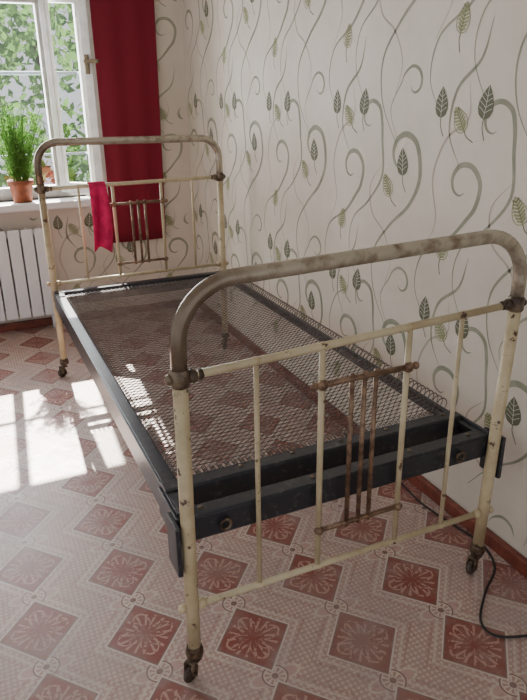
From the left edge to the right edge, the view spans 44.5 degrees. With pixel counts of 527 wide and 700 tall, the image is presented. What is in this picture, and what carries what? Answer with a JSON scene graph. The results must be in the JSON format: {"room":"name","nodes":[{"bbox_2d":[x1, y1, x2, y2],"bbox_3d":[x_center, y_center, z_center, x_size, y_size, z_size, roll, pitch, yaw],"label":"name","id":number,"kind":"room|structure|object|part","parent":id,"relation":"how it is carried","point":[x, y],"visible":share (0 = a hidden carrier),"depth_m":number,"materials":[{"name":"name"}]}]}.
{"room":"bedroom","nodes":[
{"label":"bedroom","id":0,"kind":"room"},
{"bbox_2d":[0,0,194,323],"bbox_3d":[-2.454,-1.228,3.343,4.235,2.600,0.220,-10,24,-23],"label":"wall","id":1,"kind":"structure","parent":0,"point":[175,97],"depth_m":4.09,"materials":[{"name":"paper"}]},
{"bbox_2d":[0,195,90,212],"bbox_3d":[-1.824,-0.784,3.649,1.670,0.045,0.200,-10,24,-23],"label":"window sill","id":2,"kind":"structure","parent":1,"relation":"attached to","point":[52,203],"depth_m":3.80,"materials":[{"name":"white paint"}]},
{"bbox_2d":[7,179,33,202],"bbox_3d":[-1.419,-0.934,3.785,0.148,0.125,0.148,-10,23,-23],"label":"pot","id":3,"kind":"object","parent":2,"relation":"on","point":[21,190],"depth_m":3.74,"materials":[{"name":"ceramic"}]},
{"bbox_2d":[0,102,43,202],"bbox_3d":[-1.408,-1.126,3.687,0.383,0.553,0.203,-7,22,-15],"label":"potted herb","id":4,"kind":"object","parent":2,"relation":"on","point":[21,189],"visible":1,"depth_m":3.69,"materials":[{"name":"plant"}]},
{"bbox_2d":[0,0,107,200],"bbox_3d":[-1.769,-1.344,3.465,1.711,1.130,0.288,-10,24,-23],"label":"window","id":5,"kind":"structure","parent":1,"relation":"in","point":[6,195],"depth_m":3.73,"materials":[{"name":"white paint"}]},
{"bbox_3d":[-1.906,-1.361,3.514,1.405,1.010,0.060,-10,24,-23],"label":"sashes","id":6,"kind":"part","parent":5,"relation":"part of","materials":[{"name":"white wood"}]},
{"bbox_2d":[0,71,87,157],"bbox_3d":[-1.907,-1.357,3.758,1.708,0.500,0.131,-10,24,-23],"label":"muntin","id":7,"kind":"object","parent":5,"relation":"attached to","point":[1,72],"visible":0.61,"depth_m":3.99,"materials":[{"name":"white wood"}]},
{"bbox_3d":[-1.093,-1.467,3.717,0.300,1.100,0.040,6,23,16],"label":"open sash","id":8,"kind":"part","parent":5,"relation":"part of","materials":[{"name":"white wood"}]},
{"bbox_2d":[83,55,98,73],"bbox_3d":[-0.955,-1.588,3.583,0.095,0.100,0.028,6,23,16],"label":"latch","id":9,"kind":"object","parent":5,"relation":"attached to","point":[86,60],"visible":1,"depth_m":3.58,"materials":[{"name":"gold metal"}]},
{"bbox_2d":[53,212,95,288],"bbox_3d":[-1.181,-0.626,4.074,0.240,0.465,0.005,-10,24,-23],"label":"print","id":10,"kind":"object","parent":1,"relation":"attached to","point":[58,223],"depth_m":4.04,"materials":[{"name":"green paper"}]},
{"bbox_2d":[0,300,181,331],"bbox_3d":[-2.399,-0.001,3.706,4.213,0.050,0.022,-10,24,-23],"label":"baseboard","id":11,"kind":"structure","parent":1,"relation":"attached to","point":[40,322],"depth_m":4.10,"materials":[{"name":"paint"}]},
{"bbox_2d":[89,3,107,188],"bbox_3d":[-0.999,-1.510,3.808,0.050,1.170,0.020,-10,24,-23],"label":"window frame","id":12,"kind":"structure","parent":1,"relation":"attached to","point":[89,3],"depth_m":3.79,"materials":[{"name":"white paint"}]},
{"bbox_2d":[98,244,128,276],"bbox_3d":[-0.982,-0.585,4.188,0.200,0.199,0.005,-10,24,-23],"label":"print","id":13,"kind":"object","parent":1,"relation":"attached to","point":[122,260],"depth_m":4.19,"materials":[{"name":"green paper"}]},
{"bbox_2d":[89,0,165,242],"bbox_3d":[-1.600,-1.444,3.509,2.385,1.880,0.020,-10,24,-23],"label":"curtain","id":14,"kind":"object","parent":1,"relation":"hanging from","point":[124,31],"visible":0.86,"depth_m":3.88,"materials":[{"name":"red fabric"}]},
{"bbox_2d":[121,241,133,256],"bbox_3d":[-0.885,-0.656,4.208,0.076,0.100,0.005,-10,24,-23],"label":"print","id":15,"kind":"object","parent":1,"relation":"attached to","point":[130,248],"depth_m":4.21,"materials":[{"name":"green paper"}]},
{"bbox_2d":[143,240,146,259],"bbox_3d":[-0.780,-0.661,4.258,0.021,0.127,0.005,-10,24,-23],"label":"print","id":16,"kind":"object","parent":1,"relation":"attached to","point":[144,241],"depth_m":4.26,"materials":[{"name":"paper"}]},
{"bbox_2d":[155,16,176,71],"bbox_3d":[-0.584,-1.844,3.893,0.132,0.299,0.005,-10,24,-23],"label":"print","id":17,"kind":"object","parent":1,"relation":"attached to","point":[160,18],"depth_m":3.89,"materials":[{"name":"green paper"}]},
{"bbox_2d":[159,74,173,123],"bbox_3d":[-0.598,-1.555,3.999,0.101,0.284,0.005,-10,24,-23],"label":"print","id":18,"kind":"object","parent":1,"relation":"attached to","point":[165,91],"depth_m":4.01,"materials":[{"name":"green paper"}]},
{"bbox_2d":[163,142,182,183],"bbox_3d":[-0.582,-1.201,4.145,0.143,0.248,0.005,-10,24,-23],"label":"print","id":19,"kind":"object","parent":1,"relation":"attached to","point":[181,144],"depth_m":4.15,"materials":[{"name":"green paper"}]},
{"bbox_2d":[165,181,180,225],"bbox_3d":[-0.594,-0.959,4.234,0.118,0.280,0.005,-10,24,-23],"label":"print","id":20,"kind":"object","parent":1,"relation":"attached to","point":[170,201],"depth_m":4.25,"materials":[{"name":"green paper"}]},
{"bbox_2d":[166,232,187,266],"bbox_3d":[-0.579,-0.680,4.350,0.141,0.239,0.005,-10,24,-23],"label":"print","id":21,"kind":"object","parent":1,"relation":"attached to","point":[177,238],"depth_m":4.34,"materials":[{"name":"green paper"}]},
{"bbox_2d":[0,307,526,699],"bbox_3d":[-1.219,0.925,1.401,4.285,0.001,5.620,-10,24,-23],"label":"floor","id":22,"kind":"structure","parent":0,"point":[92,593],"depth_m":1.94,"materials":[{"name":"tile"}]},
{"bbox_2d":[0,226,55,327],"bbox_3d":[-1.676,-0.379,3.838,1.052,0.640,0.088,-10,24,-23],"label":"radiator","id":23,"kind":"object","parent":22,"relation":"on","point":[13,237],"visible":0.86,"depth_m":3.88,"materials":[{"name":"white metal"}]},
{"bbox_2d":[33,135,526,682],"bbox_3d":[-0.197,-0.146,2.464,0.990,1.185,2.125,-10,24,-23],"label":"bed","id":24,"kind":"object","parent":22,"relation":"on","point":[192,508],"visible":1,"depth_m":1.76,"materials":[{"name":"beige paint"}]},
{"bbox_2d":[87,181,112,252],"bbox_3d":[-0.804,-0.651,3.188,0.105,0.353,0.052,-10,24,-23],"label":"cloth","id":25,"kind":"object","parent":24,"relation":"hanging from","point":[100,203],"visible":1,"depth_m":3.17,"materials":[{"name":"fabric"}]},
{"bbox_3d":[-0.627,-0.603,3.296,0.309,0.327,0.029,-10,23,-23],"label":"headboard panel","id":26,"kind":"part","parent":24,"relation":"part of","materials":[{"name":"brown metal"}]},
{"bbox_3d":[0.248,0.249,1.608,0.304,0.433,0.029,-10,23,-23],"label":"footboard panel","id":27,"kind":"part","parent":24,"relation":"part of","materials":[{"name":"brown metal"}]},
{"bbox_2d":[344,433,526,638],"bbox_3d":[0.506,0.576,2.214,0.249,0.007,1.213,-10,24,-23],"label":"power cable","id":28,"kind":"object","parent":22,"relation":"on","point":[402,484],"visible":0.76,"depth_m":1.92,"materials":[{"name":"black rubber"}]},
{"bbox_2d":[181,0,526,557],"bbox_3d":[0.705,-0.662,1.819,0.150,2.600,5.770,-10,24,-23],"label":"wall","id":29,"kind":"structure","parent":0,"point":[417,33],"depth_m":2.32,"materials":[{"name":"paper"}]},
{"bbox_2d":[188,0,263,206],"bbox_3d":[-0.236,-1.345,3.556,0.005,1.008,1.137,-10,24,-23],"label":"print","id":30,"kind":"object","parent":29,"relation":"attached to","point":[254,142],"depth_m":3.37,"materials":[{"name":"green paper"}]},
{"bbox_2d":[224,196,298,264],"bbox_3d":[-0.033,-0.597,3.394,0.005,0.350,0.941,-10,24,-23],"label":"print","id":31,"kind":"object","parent":29,"relation":"attached to","point":[287,249],"depth_m":3.35,"materials":[{"name":"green paper"}]},
{"bbox_2d":[263,0,326,72],"bbox_3d":[0.120,-1.325,2.724,0.005,0.276,0.578,-10,24,-23],"label":"print","id":32,"kind":"object","parent":29,"relation":"attached to","point":[308,1],"depth_m":2.68,"materials":[{"name":"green paper"}]},
{"bbox_2d":[264,0,421,255],"bbox_3d":[0.261,-0.821,2.603,0.005,0.974,1.221,-10,24,-23],"label":"print","id":33,"kind":"object","parent":29,"relation":"attached to","point":[402,163],"depth_m":2.43,"materials":[{"name":"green paper"}]},
{"bbox_2d":[200,305,526,577],"bbox_3d":[0.682,0.570,2.171,0.022,0.050,5.570,-10,24,-23],"label":"baseboard","id":34,"kind":"structure","parent":29,"relation":"attached to","point":[498,545],"depth_m":2.24,"materials":[{"name":"paint"}]},
{"bbox_2d":[329,263,399,335],"bbox_3d":[0.390,-0.181,2.570,0.005,0.360,0.512,-10,24,-23],"label":"print","id":35,"kind":"object","parent":29,"relation":"attached to","point":[356,280],"depth_m":2.59,"materials":[{"name":"green paper"}]},
{"bbox_2d":[417,322,453,392],"bbox_3d":[0.587,0.014,2.188,0.005,0.258,0.190,-10,24,-23],"label":"print","id":36,"kind":"object","parent":29,"relation":"attached to","point":[438,368],"depth_m":2.17,"materials":[{"name":"green paper"}]},
{"bbox_2d":[414,255,467,319],"bbox_3d":[0.574,-0.200,2.126,0.005,0.249,0.251,-10,24,-23],"label":"print","id":37,"kind":"object","parent":29,"relation":"attached to","point":[424,312],"depth_m":2.19,"materials":[{"name":"green paper"}]},
{"bbox_2d":[428,0,526,238],"bbox_3d":[0.613,-0.632,1.850,0.005,0.693,0.465,-10,24,-23],"label":"print","id":38,"kind":"object","parent":29,"relation":"attached to","point":[487,103],"depth_m":1.83,"materials":[{"name":"green paper"}]},
{"bbox_2d":[462,314,498,426],"bbox_3d":[0.670,0.060,2.010,0.005,0.363,0.164,-10,24,-23],"label":"print","id":39,"kind":"object","parent":29,"relation":"attached to","point":[466,329],"depth_m":2.00,"materials":[{"name":"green paper"}]},
{"bbox_2d":[505,397,520,444],"bbox_3d":[0.738,0.206,1.911,0.005,0.142,0.060,-10,24,-23],"label":"print","id":40,"kind":"object","parent":29,"relation":"attached to","point":[513,415],"depth_m":1.90,"materials":[{"name":"green paper"}]},
{"label":"outside","id":41,"kind":"structure","parent":0,"visible":0},
{"bbox_2d":[0,3,90,187],"bbox_3d":[-2.846,-1.672,6.530,6.947,4.097,2.488,-10,24,-23],"label":"tree","id":42,"kind":"object","parent":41,"point":[10,46],"visible":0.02,"depth_m":6.09,"materials":[{"name":"green plant"}]}
]}

